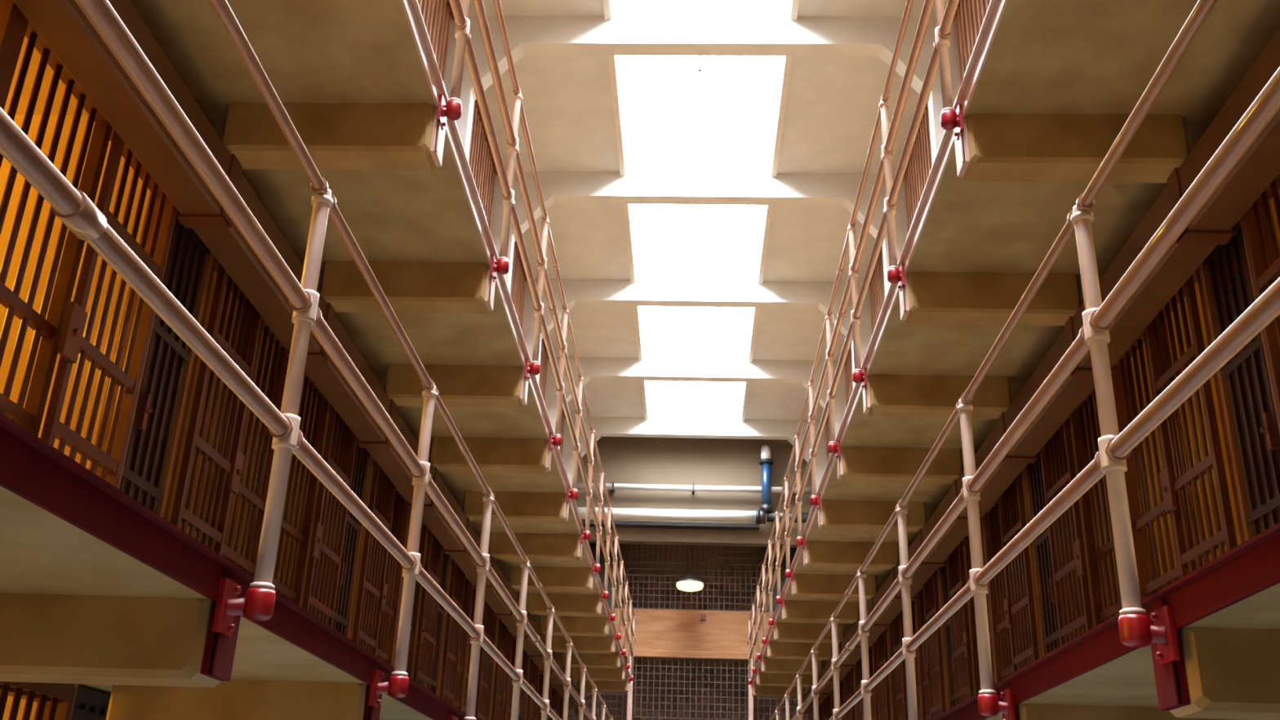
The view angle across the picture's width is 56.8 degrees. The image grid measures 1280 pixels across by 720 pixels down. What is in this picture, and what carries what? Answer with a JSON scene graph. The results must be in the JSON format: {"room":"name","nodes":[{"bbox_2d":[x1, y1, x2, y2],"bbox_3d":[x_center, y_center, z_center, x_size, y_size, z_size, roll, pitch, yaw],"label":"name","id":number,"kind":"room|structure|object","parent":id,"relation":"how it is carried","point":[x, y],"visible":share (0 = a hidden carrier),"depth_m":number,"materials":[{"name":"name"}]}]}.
{"room":"prison interior","nodes":[
{"label":"prison interior","id":0,"kind":"room"},
{"bbox_2d":[0,35,563,719],"bbox_3d":[-3.221,0.857,10.625,2.800,10.180,32.000,1,-23,3],"label":"wall","id":1,"kind":"structure","parent":0,"point":[36,56],"depth_m":5.24,"materials":[{"name":"paint"}]},
{"bbox_2d":[0,0,21,84],"bbox_3d":[-2.149,-0.572,3.060,0.145,2.040,1.295,1,-23,3],"label":"cell","id":2,"kind":"object","parent":1,"relation":"attached to","point":[10,13],"visible":1,"depth_m":3.95,"materials":[{"name":"brown metal"}]},
{"bbox_2d":[0,11,176,488],"bbox_3d":[-2.101,-0.070,4.253,0.145,2.040,1.295,1,-23,3],"label":"cell","id":3,"kind":"object","parent":1,"relation":"attached to","point":[61,333],"visible":0.58,"depth_m":4.39,"materials":[{"name":"brown metal"}]},
{"bbox_2d":[0,31,112,436],"bbox_3d":[-2.148,-0.166,4.003,0.050,1.940,0.656,1,-23,3],"label":"grille","id":4,"kind":"object","parent":3,"relation":"attached to","point":[30,418],"depth_m":4.22,"materials":[{"name":"brown metal"}]},
{"bbox_2d":[69,683,111,719],"bbox_3d":[-2.152,2.405,4.167,0.085,2.407,0.460,1,-23,3],"label":"service door","id":5,"kind":"structure","parent":1,"relation":"in","point":[88,704],"depth_m":4.57,"materials":[{"name":"grey metal"}]},
{"bbox_2d":[118,208,213,517],"bbox_3d":[-2.078,0.269,5.062,0.085,2.040,0.460,1,-23,3],"label":"service door","id":6,"kind":"structure","parent":1,"relation":"in","point":[155,428],"depth_m":5.17,"materials":[{"name":"brown metal"}]},
{"bbox_2d":[163,256,288,576],"bbox_3d":[-2.035,0.609,5.870,0.145,2.040,1.295,1,-23,3],"label":"cell","id":7,"kind":"object","parent":1,"relation":"attached to","point":[229,463],"visible":0.44,"depth_m":5.78,"materials":[{"name":"brown metal"}]},
{"bbox_2d":[201,304,284,573],"bbox_3d":[-2.063,0.722,6.116,0.050,1.940,0.656,1,-23,3],"label":"grille","id":8,"kind":"object","parent":7,"relation":"attached to","point":[258,502],"depth_m":6.30,"materials":[{"name":"brown metal"}]},
{"bbox_2d":[0,412,465,719],"bbox_3d":[-1.359,3.060,8.701,1.165,0.281,28.300,1,-23,3],"label":"walkway","id":9,"kind":"object","parent":1,"relation":"attached to","point":[97,587],"visible":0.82,"depth_m":2.86,"materials":[{"name":"beige paint"}]},
{"bbox_2d":[0,0,613,719],"bbox_3d":[-0.715,2.510,8.906,0.126,1.267,28.300,1,-23,3],"label":"gallery railing","id":10,"kind":"object","parent":9,"relation":"attached to","point":[68,203],"visible":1,"depth_m":3.10,"materials":[{"name":"metal"}]},
{"bbox_2d":[13,0,580,708],"bbox_3d":[-1.798,0.857,9.343,0.362,0.550,27.745,1,-23,3],"label":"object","id":11,"kind":"object","parent":1,"relation":"attached to","point":[62,24],"visible":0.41,"depth_m":5.30,"materials":[{"name":"paint"}]},
{"bbox_2d":[271,371,357,627],"bbox_3d":[-1.987,1.110,7.063,0.145,2.040,1.295,1,-23,3],"label":"cell","id":12,"kind":"object","parent":1,"relation":"attached to","point":[324,608],"visible":0.41,"depth_m":7.23,"materials":[{"name":"brown metal"}]},
{"bbox_2d":[271,377,328,605],"bbox_3d":[-2.035,1.015,6.812,0.050,1.940,0.656,1,-23,3],"label":"grille","id":13,"kind":"object","parent":12,"relation":"attached to","point":[301,536],"depth_m":7.05,"materials":[{"name":"brown metal"}]},
{"bbox_2d":[333,438,371,637],"bbox_3d":[-1.964,1.450,7.872,0.085,2.040,0.460,1,-23,3],"label":"service door","id":14,"kind":"structure","parent":1,"relation":"in","point":[351,548],"depth_m":8.03,"materials":[{"name":"brown metal"}]},
{"bbox_2d":[348,456,409,666],"bbox_3d":[-1.922,1.790,8.680,0.145,2.040,1.295,1,-23,3],"label":"cell","id":15,"kind":"object","parent":1,"relation":"attached to","point":[376,613],"visible":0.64,"depth_m":8.61,"materials":[{"name":"brown metal"}]},
{"bbox_2d":[376,488,404,661],"bbox_3d":[-1.949,1.903,8.925,0.050,1.940,0.656,1,-23,3],"label":"grille","id":16,"kind":"object","parent":15,"relation":"attached to","point":[386,638],"depth_m":9.21,"materials":[{"name":"brown metal"}]},
{"bbox_2d":[130,0,630,692],"bbox_3d":[-1.280,0.778,9.657,1.165,0.331,28.300,1,-23,3],"label":"walkway","id":17,"kind":"object","parent":1,"relation":"attached to","point":[360,83],"visible":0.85,"depth_m":6.37,"materials":[{"name":"beige paint"}]},
{"bbox_2d":[436,0,635,682],"bbox_3d":[-0.650,0.205,9.872,0.096,1.267,28.300,1,-23,3],"label":"gallery railing","id":18,"kind":"object","parent":17,"relation":"attached to","point":[452,110],"visible":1,"depth_m":8.11,"materials":[{"name":"metal"}]},
{"bbox_2d":[392,509,444,690],"bbox_3d":[-1.873,2.291,9.873,0.145,2.040,1.295,1,-23,3],"label":"cell","id":19,"kind":"object","parent":1,"relation":"attached to","point":[424,658],"visible":0.38,"depth_m":10.14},
{"bbox_2d":[394,511,426,677],"bbox_3d":[-1.921,2.196,9.622,0.050,1.940,0.656,1,-23,3],"label":"grille","id":20,"kind":"object","parent":19,"relation":"attached to","point":[422,541],"depth_m":9.92,"materials":[{"name":"brown metal"}]},
{"bbox_2d":[417,0,454,83],"bbox_3d":[-2.068,-3.040,10.680,0.122,2.480,2.850,1,-23,3],"label":"panel","id":21,"kind":"object","parent":1,"relation":"attached to","point":[437,15],"visible":0.07,"depth_m":11.85,"materials":[{"name":"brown wood"}]},
{"bbox_2d":[430,548,450,695],"bbox_3d":[-1.851,2.631,10.681,0.085,2.040,0.460,1,-23,3],"label":"service door","id":22,"kind":"structure","parent":1,"relation":"in","point":[446,559],"depth_m":10.87,"materials":[{"name":"brown wood"}]},
{"bbox_2d":[437,556,472,711],"bbox_3d":[-1.808,2.970,11.489,0.145,2.040,1.295,1,-23,3],"label":"cell","id":23,"kind":"object","parent":1,"relation":"attached to","point":[455,643],"visible":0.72,"depth_m":11.40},
{"bbox_2d":[453,577,468,707],"bbox_3d":[-1.836,3.083,11.735,0.050,1.940,0.656,1,-23,3],"label":"grille","id":24,"kind":"object","parent":23,"relation":"attached to","point":[458,700],"depth_m":12.05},
{"bbox_2d":[462,584,494,719],"bbox_3d":[-1.760,3.472,12.682,0.145,2.040,1.295,1,-23,3],"label":"cell","id":25,"kind":"object","parent":1,"relation":"attached to","point":[488,613],"visible":0.48,"depth_m":12.88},
{"bbox_2d":[462,588,475,713],"bbox_3d":[-1.808,3.376,12.432,0.050,1.940,0.656,1,-23,3],"label":"grille","id":26,"kind":"object","parent":25,"relation":"attached to","point":[473,594],"depth_m":12.39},
{"bbox_2d":[468,98,497,231],"bbox_3d":[-1.954,-1.851,13.508,0.122,2.480,2.850,1,-23,3],"label":"panel","id":27,"kind":"object","parent":1,"relation":"attached to","point":[481,161],"visible":0.21,"depth_m":14.30,"materials":[{"name":"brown wood"}]},
{"bbox_2d":[485,613,497,719],"bbox_3d":[-1.737,3.811,13.491,0.085,2.040,0.460,1,-23,3],"label":"service door","id":28,"kind":"structure","parent":1,"relation":"in","point":[495,618],"depth_m":13.72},
{"bbox_2d":[489,617,512,719],"bbox_3d":[-1.694,4.151,14.299,0.145,2.040,1.295,1,-23,3],"label":"cell","id":29,"kind":"object","parent":1,"relation":"attached to","point":[500,704],"visible":0.66,"depth_m":14.19,"materials":[{"name":"brown wood"}]},
{"bbox_2d":[501,630,509,719],"bbox_3d":[-1.722,4.264,14.545,0.050,1.940,0.656,1,-23,3],"label":"grille","id":30,"kind":"object","parent":29,"relation":"attached to","point":[506,675],"depth_m":14.92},
{"bbox_2d":[506,635,527,719],"bbox_3d":[-1.646,4.652,15.492,0.145,2.040,1.295,1,-23,3],"label":"cell","id":31,"kind":"object","parent":1,"relation":"attached to","point":[521,712],"visible":0.39,"depth_m":15.64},
{"bbox_2d":[506,638,516,719],"bbox_3d":[-1.694,4.557,15.242,0.050,1.940,0.656,1,-23,3],"label":"grille","id":32,"kind":"object","parent":31,"relation":"attached to","point":[513,641],"depth_m":15.39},
{"bbox_2d":[510,240,527,329],"bbox_3d":[-1.839,-0.663,16.336,0.122,2.480,2.850,1,-23,3],"label":"panel","id":33,"kind":"object","parent":1,"relation":"attached to","point":[518,279],"visible":0.14,"depth_m":17.32,"materials":[{"name":"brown metal"}]},
{"bbox_2d":[523,654,529,719],"bbox_3d":[-1.623,4.992,16.301,0.085,2.040,0.460,1,-23,3],"label":"service door","id":34,"kind":"structure","parent":1,"relation":"in","point":[528,659],"depth_m":16.62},
{"bbox_2d":[525,657,539,719],"bbox_3d":[-1.581,5.332,17.109,0.145,2.040,1.295,1,-23,3],"label":"cell","id":35,"kind":"object","parent":1,"relation":"attached to","point":[534,675],"visible":0.36,"depth_m":17.05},
{"bbox_2d":[536,670,551,719],"bbox_3d":[-1.532,5.833,18.302,0.145,2.040,1.295,1,-23,3],"label":"cell","id":36,"kind":"object","parent":1,"relation":"attached to","point":[541,675],"visible":0.12,"depth_m":18.44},
{"bbox_2d":[537,671,543,719],"bbox_3d":[-1.580,5.738,18.052,0.050,1.940,0.656,1,-23,3],"label":"grille","id":37,"kind":"object","parent":36,"relation":"attached to","point":[541,676],"depth_m":18.39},
{"bbox_2d":[538,337,549,401],"bbox_3d":[-1.725,0.526,19.165,0.122,2.480,2.850,1,-23,3],"label":"panel","id":38,"kind":"object","parent":1,"relation":"attached to","point":[544,354],"visible":0.08,"depth_m":20.33,"materials":[{"name":"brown metal"}]},
{"bbox_2d":[548,684,551,719],"bbox_3d":[-1.510,6.173,19.111,0.085,2.040,0.460,1,-23,3],"label":"service door","id":39,"kind":"structure","parent":1,"relation":"in","point":[551,684],"depth_m":19.57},
{"bbox_2d":[550,686,559,719],"bbox_3d":[-1.467,6.513,19.919,0.145,2.040,1.295,1,-23,3],"label":"cell","id":40,"kind":"object","parent":1,"relation":"attached to","point":[555,695],"visible":0.35,"depth_m":19.97,"materials":[{"name":"brown wood"}]},
{"bbox_2d":[558,695,563,719],"bbox_3d":[-1.419,7.014,21.112,0.145,2.040,1.295,1,-23,3],"label":"cell","id":41,"kind":"object","parent":1,"relation":"attached to","point":[561,700],"visible":0.12,"depth_m":21.30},
{"bbox_2d":[559,408,565,458],"bbox_3d":[-1.610,1.714,21.993,0.122,2.480,2.850,1,-23,3],"label":"panel","id":42,"kind":"object","parent":1,"relation":"attached to","point":[563,417],"visible":0.02,"depth_m":23.38,"materials":[{"name":"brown metal"}]},
{"bbox_2d":[562,416,826,493],"bbox_3d":[1.053,2.347,23.285,5.340,2.480,0.200,1,-23,3],"label":"trim","id":43,"kind":"structure","parent":1,"relation":"attached to","point":[685,428],"depth_m":23.59,"materials":[{"name":"paint"}]},
{"bbox_2d":[544,356,846,448],"bbox_3d":[0.938,1.159,20.457,5.340,2.480,0.200,1,-23,3],"label":"trim","id":44,"kind":"structure","parent":1,"relation":"attached to","point":[592,368],"depth_m":20.76,"materials":[{"name":"paint"}]},
{"bbox_2d":[521,278,871,388],"bbox_3d":[0.824,-0.030,17.629,5.340,2.480,0.200,1,-23,3],"label":"ceiling beam","id":45,"kind":"structure","parent":1,"relation":"attached to","point":[613,292],"depth_m":17.93,"materials":[{"name":"paint"}]},
{"bbox_2d":[490,171,907,298],"bbox_3d":[0.710,-1.218,14.800,5.340,2.480,0.200,1,-23,3],"label":"ceiling beam","id":46,"kind":"structure","parent":1,"relation":"attached to","point":[557,187],"depth_m":15.10,"materials":[{"name":"paint"}]},
{"bbox_2d":[444,15,959,164],"bbox_3d":[0.595,-2.407,11.972,5.340,2.480,0.200,1,-23,3],"label":"ceiling beam","id":47,"kind":"structure","parent":1,"relation":"attached to","point":[527,35],"depth_m":12.28,"materials":[{"name":"paint"}]},
{"bbox_2d":[568,543,813,719],"bbox_3d":[1.059,6.990,24.916,9.800,10.180,0.200,1,-23,3],"label":"window","id":48,"kind":"structure","parent":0,"point":[651,676],"depth_m":25.47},
{"bbox_2d":[574,436,812,547],"bbox_3d":[1.080,2.553,23.930,9.800,2.360,0.250,1,-23,3],"label":"wall","id":49,"kind":"structure","parent":0,"point":[624,460],"depth_m":23.85,"materials":[{"name":"paint"}]},
{"bbox_2d":[577,506,809,530],"bbox_3d":[1.044,3.109,23.343,5.240,0.350,0.405,1,-23,3],"label":"drain pipe","id":50,"kind":"object","parent":49,"relation":"attached to","point":[757,517],"visible":0.8,"depth_m":23.24,"materials":[{"name":"white metal"}]},
{"bbox_2d":[759,444,773,514],"bbox_3d":[2.514,2.353,23.607,0.280,1.447,0.406,1,-23,3],"label":"riser pipe","id":51,"kind":"object","parent":50,"relation":"attached to","point":[766,461],"visible":0.99,"depth_m":23.46,"materials":[{"name":"blue metal"}]},
{"bbox_2d":[577,481,811,494],"bbox_3d":[1.066,2.573,23.640,5.240,0.154,0.270,1,-23,3],"label":"pipe","id":52,"kind":"object","parent":49,"relation":"attached to","point":[613,486],"visible":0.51,"depth_m":23.53,"materials":[{"name":"white metal"}]},
{"bbox_2d":[469,0,948,420],"bbox_3d":[0.625,-3.729,12.179,9.800,0.120,31.600,1,-23,3],"label":"ceiling","id":53,"kind":"structure","parent":0,"point":[832,108],"depth_m":15.08,"materials":[{"name":"paint"}]},
{"bbox_2d":[675,545,704,591],"bbox_3d":[1.030,3.021,23.872,0.556,3.270,0.556,1,-23,3],"label":"pendant lamp","id":54,"kind":"object","parent":53,"relation":"hanging from","point":[689,583],"visible":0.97,"depth_m":23.13,"materials":[{"name":"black glass"}]},
{"bbox_2d":[675,580,703,591],"bbox_3d":[0.980,4.459,23.269,0.537,0.150,0.537,1,-23,3],"label":"diffuser","id":55,"kind":"object","parent":54,"relation":"attached to","point":[684,585],"depth_m":23.11,"materials":[{"name":"white glass"}]},
{"bbox_2d":[640,380,749,421],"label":"window","id":56,"kind":"structure","parent":53,"relation":"attached to","point":[695,397],"depth_m":23.83,"materials":[{"name":"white glass"}]},
{"bbox_2d":[633,306,759,362],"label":"window","id":57,"kind":"structure","parent":53,"relation":"attached to","point":[663,328],"depth_m":21.03,"materials":[{"name":"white glass"}]},
{"bbox_2d":[622,204,773,284],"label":"window","id":58,"kind":"structure","parent":53,"relation":"attached to","point":[677,238],"depth_m":18.18,"materials":[{"name":"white glass"}]},
{"bbox_2d":[608,55,791,177],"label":"window","id":59,"kind":"structure","parent":53,"relation":"attached to","point":[676,109],"depth_m":15.27,"materials":[{"name":"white glass"}]},
{"bbox_2d":[602,0,799,20],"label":"window","id":60,"kind":"structure","parent":53,"relation":"attached to","point":[606,3],"depth_m":12.41,"materials":[{"name":"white glass"}]},
{"bbox_2d":[830,189,1279,719],"bbox_3d":[4.170,0.967,10.280,2.800,10.180,32.000,1,-23,3],"label":"wall","id":61,"kind":"structure","parent":0,"point":[1271,201],"depth_m":6.52,"materials":[{"name":"paint"}]},
{"bbox_2d":[813,702,822,719],"bbox_3d":[3.171,7.083,20.898,0.145,2.040,1.295,1,-23,3],"label":"cell","id":62,"kind":"object","parent":61,"relation":"attached to","point":[820,713],"visible":0.17,"depth_m":21.10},
{"bbox_2d":[818,703,822,719],"bbox_3d":[3.198,6.988,20.644,0.050,1.940,0.656,1,-23,3],"label":"grille","id":63,"kind":"object","parent":62,"relation":"attached to","point":[820,707],"depth_m":21.11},
{"bbox_2d":[822,694,831,719],"bbox_3d":[3.122,6.581,19.705,0.145,2.040,1.295,1,-23,3],"label":"cell","id":64,"kind":"object","parent":61,"relation":"attached to","point":[826,709],"visible":0.37,"depth_m":19.73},
{"bbox_2d":[826,414,830,462],"bbox_3d":[3.601,1.792,21.749,0.122,2.480,2.850,1,-23,3],"label":"panel","id":65,"kind":"object","parent":61,"relation":"attached to","point":[828,418],"visible":0.04,"depth_m":23.11,"materials":[{"name":"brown metal"}]},
{"bbox_2d":[830,692,831,716],"bbox_3d":[3.100,6.242,18.896,0.085,2.040,0.460,1,-23,3],"label":"service door","id":66,"kind":"structure","parent":61,"relation":"in","point":[830,692],"depth_m":19.37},
{"bbox_2d":[831,678,844,719],"bbox_3d":[3.057,5.902,18.088,0.145,2.040,1.295,1,-23,3],"label":"cell","id":67,"kind":"object","parent":61,"relation":"attached to","point":[841,684],"visible":0.12,"depth_m":18.28,"materials":[{"name":"brown wood"}]},
{"bbox_2d":[839,680,844,719],"bbox_3d":[3.084,5.807,17.834,0.050,1.940,0.656,1,-23,3],"label":"grille","id":68,"kind":"object","parent":67,"relation":"attached to","point":[841,684],"depth_m":18.18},
{"bbox_2d":[844,343,853,407],"bbox_3d":[3.487,0.604,18.921,0.122,2.480,2.850,1,-23,3],"label":"panel","id":69,"kind":"object","parent":61,"relation":"attached to","point":[848,362],"visible":0.12,"depth_m":20.07,"materials":[{"name":"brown wood"}]},
{"bbox_2d":[843,666,856,719],"bbox_3d":[3.009,5.401,16.895,0.145,2.040,1.295,1,-23,3],"label":"cell","id":70,"kind":"object","parent":61,"relation":"attached to","point":[848,680],"visible":0.4,"depth_m":16.86,"materials":[{"name":"brown wood"}]},
{"bbox_2d":[853,663,858,719],"bbox_3d":[2.986,5.061,16.086,0.085,2.040,0.460,1,-23,3],"label":"service door","id":71,"kind":"structure","parent":61,"relation":"in","point":[855,668],"depth_m":16.48,"materials":[{"name":"brown wood"}]},
{"bbox_2d":[856,644,875,719],"bbox_3d":[2.943,4.721,15.278,0.145,2.040,1.295,1,-23,3],"label":"cell","id":72,"kind":"object","parent":61,"relation":"attached to","point":[859,666],"visible":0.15,"depth_m":15.49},
{"bbox_2d":[868,648,875,719],"bbox_3d":[2.970,4.627,15.024,0.050,1.940,0.656,1,-23,3],"label":"grille","id":73,"kind":"object","parent":72,"relation":"attached to","point":[870,651],"depth_m":15.20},
{"bbox_2d":[869,245,884,335],"bbox_3d":[3.373,-0.585,16.093,0.122,2.480,2.850,1,-23,3],"label":"panel","id":74,"kind":"object","parent":61,"relation":"attached to","point":[877,287],"visible":0.09,"depth_m":17.07,"materials":[{"name":"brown wood"}]},
{"bbox_2d":[872,627,892,719],"bbox_3d":[2.895,4.220,14.085,0.145,2.040,1.295,1,-23,3],"label":"cell","id":75,"kind":"object","parent":61,"relation":"attached to","point":[880,655],"visible":0.67,"depth_m":14.01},
{"bbox_2d":[875,640,879,718],"bbox_3d":[2.942,4.334,14.327,0.050,1.940,0.656,1,-23,3],"label":"grille","id":76,"kind":"object","parent":75,"relation":"attached to","point":[877,699],"depth_m":14.73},
{"bbox_2d":[888,622,896,719],"bbox_3d":[2.872,3.880,13.276,0.085,2.040,0.460,1,-23,3],"label":"service door","id":77,"kind":"structure","parent":61,"relation":"in","point":[890,629],"depth_m":13.54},
{"bbox_2d":[891,595,921,719],"bbox_3d":[2.830,3.540,12.468,0.145,2.040,1.295,1,-23,3],"label":"cell","id":78,"kind":"object","parent":61,"relation":"attached to","point":[901,704],"visible":0.41,"depth_m":12.70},
{"bbox_2d":[911,600,920,719],"bbox_3d":[2.857,3.446,12.214,0.050,1.940,0.656,1,-23,3],"label":"grille","id":79,"kind":"object","parent":78,"relation":"attached to","point":[913,602],"depth_m":12.19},
{"bbox_2d":[903,102,932,235],"bbox_3d":[3.258,-1.773,13.264,0.122,2.480,2.850,1,-23,3],"label":"panel","id":80,"kind":"object","parent":61,"relation":"attached to","point":[919,165],"visible":0.16,"depth_m":14.04,"materials":[{"name":"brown wood"}]},
{"bbox_2d":[915,568,948,719],"bbox_3d":[2.781,3.039,11.275,0.145,2.040,1.295,1,-23,3],"label":"cell","id":81,"kind":"object","parent":61,"relation":"attached to","point":[932,692],"visible":0.72,"depth_m":11.18,"materials":[{"name":"brown wood"}]},
{"bbox_2d":[919,586,930,719],"bbox_3d":[2.829,3.153,11.518,0.050,1.940,0.656,1,-23,3],"label":"grille","id":82,"kind":"object","parent":81,"relation":"attached to","point":[925,696],"depth_m":11.83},
{"bbox_2d":[938,559,955,709],"bbox_3d":[2.759,2.700,10.466,0.085,2.040,0.460,1,-23,3],"label":"service door","id":83,"kind":"structure","parent":61,"relation":"in","point":[942,570],"depth_m":10.66,"materials":[{"name":"brown wood"}]},
{"bbox_2d":[946,516,995,705],"bbox_3d":[2.716,2.360,9.658,0.145,2.040,1.295,1,-23,3],"label":"cell","id":84,"kind":"object","parent":61,"relation":"attached to","point":[959,621],"visible":0.44,"depth_m":9.92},
{"bbox_2d":[964,523,994,693],"bbox_3d":[2.743,2.265,9.404,0.050,1.940,0.656,1,-23,3],"label":"grille","id":85,"kind":"object","parent":84,"relation":"attached to","point":[966,539],"depth_m":9.67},
{"bbox_2d":[953,0,990,85],"bbox_3d":[3.144,-2.962,10.436,0.122,2.480,2.850,1,-23,3],"label":"cell","id":86,"kind":"object","parent":61,"relation":"attached to","point":[970,15],"visible":0.06,"depth_m":11.60,"materials":[{"name":"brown metal"}]},
{"bbox_2d":[982,468,1042,682],"bbox_3d":[2.668,1.858,8.465,0.145,2.040,1.295,1,-23,3],"label":"cell","id":87,"kind":"object","parent":61,"relation":"attached to","point":[1011,603],"visible":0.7,"depth_m":8.40,"materials":[{"name":"brown metal"}]},
{"bbox_2d":[989,500,1013,678],"bbox_3d":[2.715,1.972,8.708,0.050,1.940,0.656,1,-23,3],"label":"grille","id":88,"kind":"object","parent":87,"relation":"attached to","point":[997,593],"depth_m":8.99,"materials":[{"name":"brown metal"}]},
{"bbox_2d":[751,0,1279,697],"bbox_3d":[2.151,0.829,9.496,1.165,0.331,28.300,1,-23,3],"label":"walkway","id":89,"kind":"object","parent":61,"relation":"attached to","point":[1047,88],"visible":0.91,"depth_m":6.14,"materials":[{"name":"beige paint"}]},
{"bbox_2d":[746,0,964,686],"bbox_3d":[1.566,0.238,9.768,0.086,1.267,28.300,1,-23,3],"label":"gallery railing","id":90,"kind":"object","parent":89,"relation":"attached to","point":[950,119],"visible":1,"depth_m":8.02,"materials":[{"name":"metal"}]},
{"bbox_2d":[802,26,1279,714],"bbox_3d":[2.634,0.915,9.115,0.362,0.550,27.700,1,-23,3],"label":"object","id":91,"kind":"object","parent":61,"relation":"attached to","point":[1260,166],"visible":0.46,"depth_m":5.73,"materials":[{"name":"paint"}]},
{"bbox_2d":[1024,450,1060,656],"bbox_3d":[2.645,1.519,7.656,0.085,2.040,0.460,1,-23,3],"label":"service door","id":92,"kind":"structure","parent":61,"relation":"in","point":[1048,622],"depth_m":7.81,"materials":[{"name":"brown metal"}]},
{"bbox_2d":[1040,387,1122,645],"bbox_3d":[2.603,1.179,6.848,0.145,2.040,1.295,1,-23,3],"label":"cell","id":93,"kind":"object","parent":61,"relation":"attached to","point":[1064,567],"visible":0.47,"depth_m":7.03,"materials":[{"name":"brown metal"}]},
{"bbox_2d":[1071,390,1122,625],"bbox_3d":[2.630,1.085,6.595,0.050,1.940,0.656,1,-23,3],"label":"grille","id":94,"kind":"object","parent":93,"relation":"attached to","point":[1095,553],"depth_m":6.85,"materials":[{"name":"brown metal"}]},
{"bbox_2d":[931,521,1279,719],"bbox_3d":[2.072,3.111,8.541,1.165,0.281,28.300,1,-23,3],"label":"walkway","id":95,"kind":"object","parent":61,"relation":"attached to","point":[1226,611],"visible":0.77,"depth_m":2.81,"materials":[{"name":"beige paint"}]},
{"bbox_2d":[769,0,1279,719],"bbox_3d":[1.472,2.543,8.804,0.116,1.267,28.300,1,-23,3],"label":"gallery railing","id":96,"kind":"object","parent":95,"relation":"attached to","point":[1135,630],"visible":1,"depth_m":3.20,"materials":[{"name":"metal"}]},
{"bbox_2d":[1111,266,1245,599],"bbox_3d":[2.554,0.678,5.655,0.145,2.040,1.295,1,-23,3],"label":"cell","id":97,"kind":"object","parent":61,"relation":"attached to","point":[1175,482],"visible":0.44,"depth_m":5.59,"materials":[{"name":"brown metal"}]},
{"bbox_2d":[1120,315,1203,595],"bbox_3d":[2.602,0.792,5.898,0.050,1.940,0.656,1,-23,3],"label":"grille","id":98,"kind":"object","parent":97,"relation":"attached to","point":[1140,521],"depth_m":6.11,"materials":[{"name":"brown metal"}]},
{"bbox_2d":[1199,218,1279,541],"bbox_3d":[2.532,0.338,4.846,0.085,2.040,0.460,1,-23,3],"label":"service door","id":99,"kind":"structure","parent":61,"relation":"in","point":[1247,397],"depth_m":4.97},
{"bbox_2d":[1240,173,1279,426],"bbox_3d":[2.489,-0.002,4.038,0.145,2.040,1.295,1,-23,3],"label":"cell","id":100,"kind":"object","parent":61,"relation":"attached to","point":[1257,223],"visible":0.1,"depth_m":4.72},
{"bbox_3d":[0.307,5.635,8.366,10.200,0.150,32.200,1,-23,3],"label":"floor","id":101,"kind":"structure","parent":0,"visible":0},
{"bbox_2d":[0,681,75,719],"bbox_3d":[-2.174,2.065,3.358,0.145,2.407,1.295,1,-23,3],"label":"cell","id":102,"kind":"object","parent":101,"relation":"on","point":[55,700],"visible":0.79,"depth_m":4.14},
{"bbox_2d":[568,542,813,719],"bbox_3d":[1.011,6.927,23.864,9.616,9.480,1.690,1,-23,3],"label":"gallery","id":103,"kind":"object","parent":101,"relation":"on","point":[708,640],"visible":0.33,"depth_m":23.71,"materials":[{"name":"metal"}]},
{"bbox_2d":[568,657,813,719],"bbox_3d":[0.922,8.466,22.456,9.616,5.466,0.020,1,-23,3],"label":"grille","id":104,"kind":"object","parent":103,"relation":"attached to","point":[676,659],"depth_m":23.26,"materials":[{"name":"metal"}]},
{"bbox_2d":[621,543,762,611],"bbox_3d":[1.065,4.349,24.180,2.856,1.496,0.020,1,-23,3],"label":"grille","id":105,"kind":"object","parent":103,"relation":"attached to","point":[640,609],"depth_m":24.13,"materials":[{"name":"metal"}]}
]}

